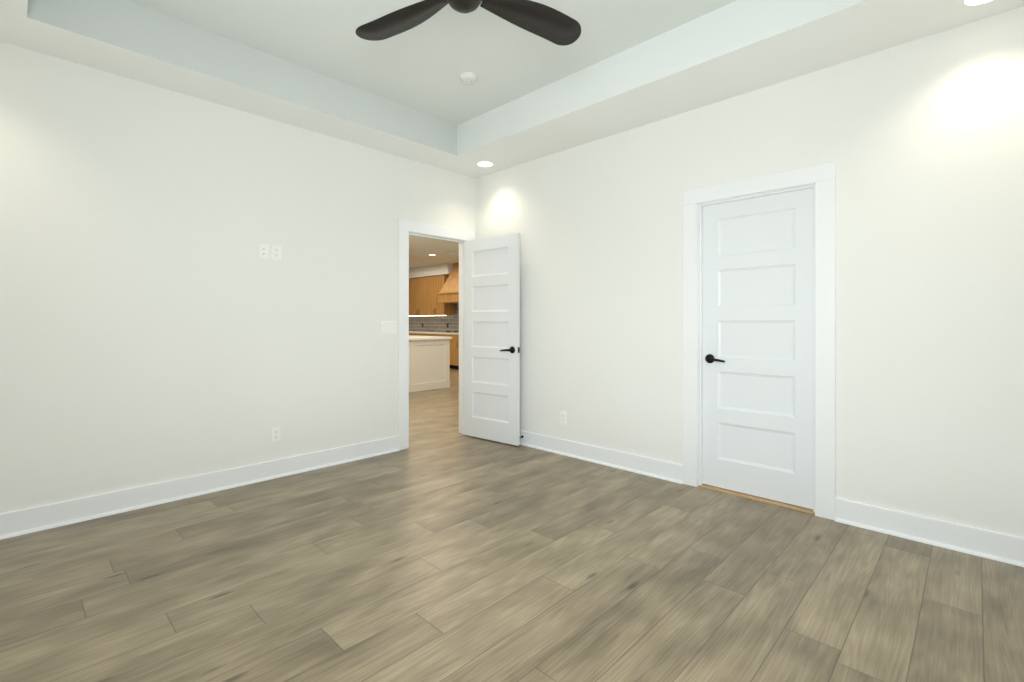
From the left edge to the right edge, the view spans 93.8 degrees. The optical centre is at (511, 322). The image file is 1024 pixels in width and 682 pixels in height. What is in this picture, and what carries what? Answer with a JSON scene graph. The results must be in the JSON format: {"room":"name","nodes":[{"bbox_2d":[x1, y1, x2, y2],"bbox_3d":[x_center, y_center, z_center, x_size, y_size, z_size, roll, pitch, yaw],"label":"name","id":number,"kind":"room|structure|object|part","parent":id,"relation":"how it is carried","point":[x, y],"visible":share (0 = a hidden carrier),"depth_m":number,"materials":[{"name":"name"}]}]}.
{"room":"empty bedroom","nodes":[
{"label":"empty bedroom","id":0,"kind":"room"},
{"bbox_2d":[0,41,475,513],"bbox_3d":[-1.818,-0.390,3.765,0.120,3.160,4.220,0,0,44],"label":"wall","id":1,"kind":"structure","parent":0,"point":[160,321],"depth_m":3.23,"materials":[{"name":"paint"}]},
{"bbox_2d":[0,436,399,539],"bbox_3d":[-2.078,1.123,3.388,0.031,0.135,2.957,0,0,44],"label":"baseboard","id":2,"kind":"structure","parent":1,"relation":"attached to","point":[44,517],"depth_m":3.20,"materials":[{"name":"paint"}]},
{"bbox_2d":[259,243,268,258],"bbox_3d":[-1.874,-0.535,3.616,0.006,0.115,0.070,0,0,44],"label":"outlet","id":3,"kind":"object","parent":1,"relation":"attached to","point":[263,251],"visible":1,"depth_m":3.61,"materials":[{"name":"white plastic"}]},
{"bbox_2d":[271,427,280,442],"bbox_3d":[-1.812,0.865,3.680,0.006,0.115,0.070,0,0,44],"label":"electrical outlet","id":4,"kind":"object","parent":1,"relation":"attached to","point":[275,434],"visible":1,"depth_m":3.68,"materials":[{"name":"white plastic"}]},
{"bbox_2d":[272,245,280,260],"bbox_3d":[-1.809,-0.535,3.683,0.006,0.115,0.070,0,0,44],"label":"electrical outlet","id":5,"kind":"object","parent":1,"relation":"attached to","point":[276,252],"visible":1,"depth_m":3.68,"materials":[{"name":"white plastic"}]},
{"bbox_2d":[381,321,396,333],"bbox_3d":[-1.126,0.050,4.386,0.009,0.115,0.165,0,0,44],"label":"switch","id":6,"kind":"object","parent":1,"relation":"attached to","point":[388,327],"visible":1,"depth_m":4.38,"materials":[{"name":"white plastic"}]},
{"bbox_2d":[398,219,475,449],"bbox_3d":[-0.774,0.113,4.843,0.156,2.155,0.946,0,0,44],"label":"door frame","id":7,"kind":"structure","parent":1,"relation":"attached to","point":[405,227],"depth_m":4.51,"materials":[{"name":"paint"}]},
{"bbox_2d":[464,233,519,445],"bbox_3d":[-0.213,0.163,4.810,0.734,2.030,0.135,0,0,40],"label":"entry door","id":8,"kind":"structure","parent":7,"relation":"attached to","point":[492,338],"depth_m":4.78,"materials":[{"name":"paint"}]},
{"bbox_2d":[409,235,458,267],"bbox_3d":[-2.834,-1.760,9.990,10.000,0.420,6.390,0,0,44],"label":"ceiling","id":9,"kind":"structure","parent":0,"point":[421,249],"depth_m":10.48,"materials":[{"name":"paint"}]},
{"bbox_2d":[0,369,1023,681],"bbox_3d":[-2.128,1.240,7.441,14.560,0.100,9.070,0,0,44],"label":"floor","id":10,"kind":"structure","parent":0,"point":[458,557],"depth_m":2.16,"materials":[{"name":"brown wood"}]},
{"bbox_2d":[409,340,449,391],"bbox_3d":[-2.403,0.748,8.250,1.136,0.884,2.486,0,0,44],"label":"kitchen island","id":11,"kind":"object","parent":10,"relation":"on","point":[429,362],"depth_m":8.42,"materials":[{"name":"paint"}]},
{"bbox_2d":[409,336,451,339],"bbox_3d":[-2.399,0.286,8.246,1.190,0.040,2.530,0,0,44],"label":"island countertop","id":12,"kind":"structure","parent":11,"relation":"on","point":[410,337],"depth_m":8.47,"materials":[{"name":"white stone"}]},
{"bbox_2d":[409,331,458,368],"bbox_3d":[-2.454,0.712,13.443,5.300,0.957,0.636,0,0,44],"label":"base cabinet","id":13,"kind":"object","parent":10,"relation":"on","point":[454,351],"visible":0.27,"depth_m":12.15,"materials":[{"name":"brown wood"}]},
{"bbox_2d":[0,0,1023,177],"bbox_3d":[-0.223,-1.760,2.221,4.320,0.420,3.980,0,0,44],"label":"ceiling","id":14,"kind":"structure","parent":0,"point":[614,68],"depth_m":3.09,"materials":[{"name":"paint"}]},
{"bbox_2d":[459,72,476,83],"bbox_3d":[-0.326,-1.811,3.566,0.132,0.038,0.132,0,0,44],"label":"smoke detector","id":15,"kind":"object","parent":14,"relation":"attached to","point":[468,77],"visible":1,"depth_m":3.53,"materials":[{"name":"white plastic"}]},
{"bbox_2d":[356,0,580,45],"bbox_3d":[-0.227,-1.641,2.326,1.140,0.378,1.145,0,0,44],"label":"fan","id":16,"kind":"object","parent":14,"relation":"hanging from","point":[553,25],"visible":1,"depth_m":2.40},
{"bbox_2d":[476,160,494,166],"bbox_3d":[-0.263,-1.546,4.681,0.188,0.008,0.188,0,0,44],"label":"recessed light","id":17,"kind":"object","parent":14,"relation":"in","point":[484,163],"visible":1,"depth_m":4.66,"materials":[{"name":"white plastic"}]},
{"bbox_2d":[959,0,994,7],"bbox_3d":[2.237,-1.546,2.260,0.188,0.008,0.188,0,0,44],"label":"recessed light","id":18,"kind":"object","parent":14,"relation":"in","point":[968,3],"visible":1,"depth_m":2.31,"materials":[{"name":"white plastic"}]},
{"bbox_2d":[476,6,1023,537],"bbox_3d":[1.246,-0.390,3.651,4.440,3.160,0.120,0,0,44],"label":"wall","id":19,"kind":"structure","parent":0,"point":[920,142],"depth_m":2.79,"materials":[{"name":"paint"}]},
{"bbox_2d":[560,411,566,424],"bbox_3d":[0.464,0.865,4.320,0.070,0.115,0.006,0,0,44],"label":"electrical outlet","id":20,"kind":"object","parent":19,"relation":"attached to","point":[563,418],"visible":1,"depth_m":4.32,"materials":[{"name":"white plastic"}]},
{"bbox_2d":[520,430,682,483],"bbox_3d":[0.430,1.123,4.337,2.313,0.135,0.031,0,0,44],"label":"baseboard","id":21,"kind":"structure","parent":19,"relation":"attached to","point":[665,470],"depth_m":3.98,"materials":[{"name":"paint"}]},
{"bbox_2d":[683,162,835,519],"bbox_3d":[1.653,0.113,3.259,0.946,2.155,0.158,0,0,44],"label":"door","id":22,"kind":"structure","parent":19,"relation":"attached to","point":[784,190],"depth_m":3.21,"materials":[{"name":"paint"}]},
{"bbox_3d":[1.652,0.160,3.262,0.728,2.030,0.135,0,0,44],"label":"closet door","id":23,"kind":"part","parent":22,"relation":"part of","materials":[{"name":"white wood"}]},
{"bbox_2d":[835,498,1023,566],"bbox_3d":[2.300,1.123,2.527,1.001,0.135,0.031,0,0,44],"label":"baseboard","id":24,"kind":"structure","parent":19,"relation":"attached to","point":[994,545],"depth_m":2.56,"materials":[{"name":"paint"}]},
{"bbox_3d":[-2.791,-0.390,9.948,10.120,3.160,6.390,0,0,44],"label":"wall","id":25,"kind":"structure","parent":0,"visible":0},
{"bbox_2d":[409,267,424,314],"bbox_3d":[-2.562,-0.870,13.720,0.910,1.360,0.388,0,0,44],"label":"upper cabinet","id":26,"kind":"object","parent":25,"relation":"attached to","point":[416,275],"depth_m":13.64,"materials":[{"name":"brown wood"}]},
{"bbox_2d":[425,264,440,314],"bbox_3d":[-2.014,-0.870,13.189,0.848,1.360,0.388,0,0,44],"label":"upper cabinet","id":27,"kind":"object","parent":25,"relation":"attached to","point":[426,284],"depth_m":13.12,"materials":[{"name":"brown wood"}]},
{"bbox_2d":[409,303,458,331],"bbox_3d":[-2.227,-0.140,13.678,5.300,0.820,0.008,0,0,44],"label":"backsplash","id":28,"kind":"structure","parent":25,"relation":"attached to","point":[434,323],"depth_m":13.59,"materials":[{"name":"tile"}]},
{"bbox_2d":[441,263,453,314],"bbox_3d":[-1.649,-0.870,12.836,0.278,1.360,0.388,0,0,44],"label":"upper cabinet","id":29,"kind":"object","parent":25,"relation":"attached to","point":[446,308],"depth_m":12.82,"materials":[{"name":"brown wood"}]},
{"bbox_2d":[437,263,458,303],"bbox_3d":[-1.391,-1.030,12.457,1.040,1.039,0.573,0,0,44],"label":"wood range hood","id":30,"kind":"object","parent":25,"relation":"attached to","point":[448,292],"visible":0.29,"depth_m":12.40,"materials":[{"name":"brown wood"}]}
]}

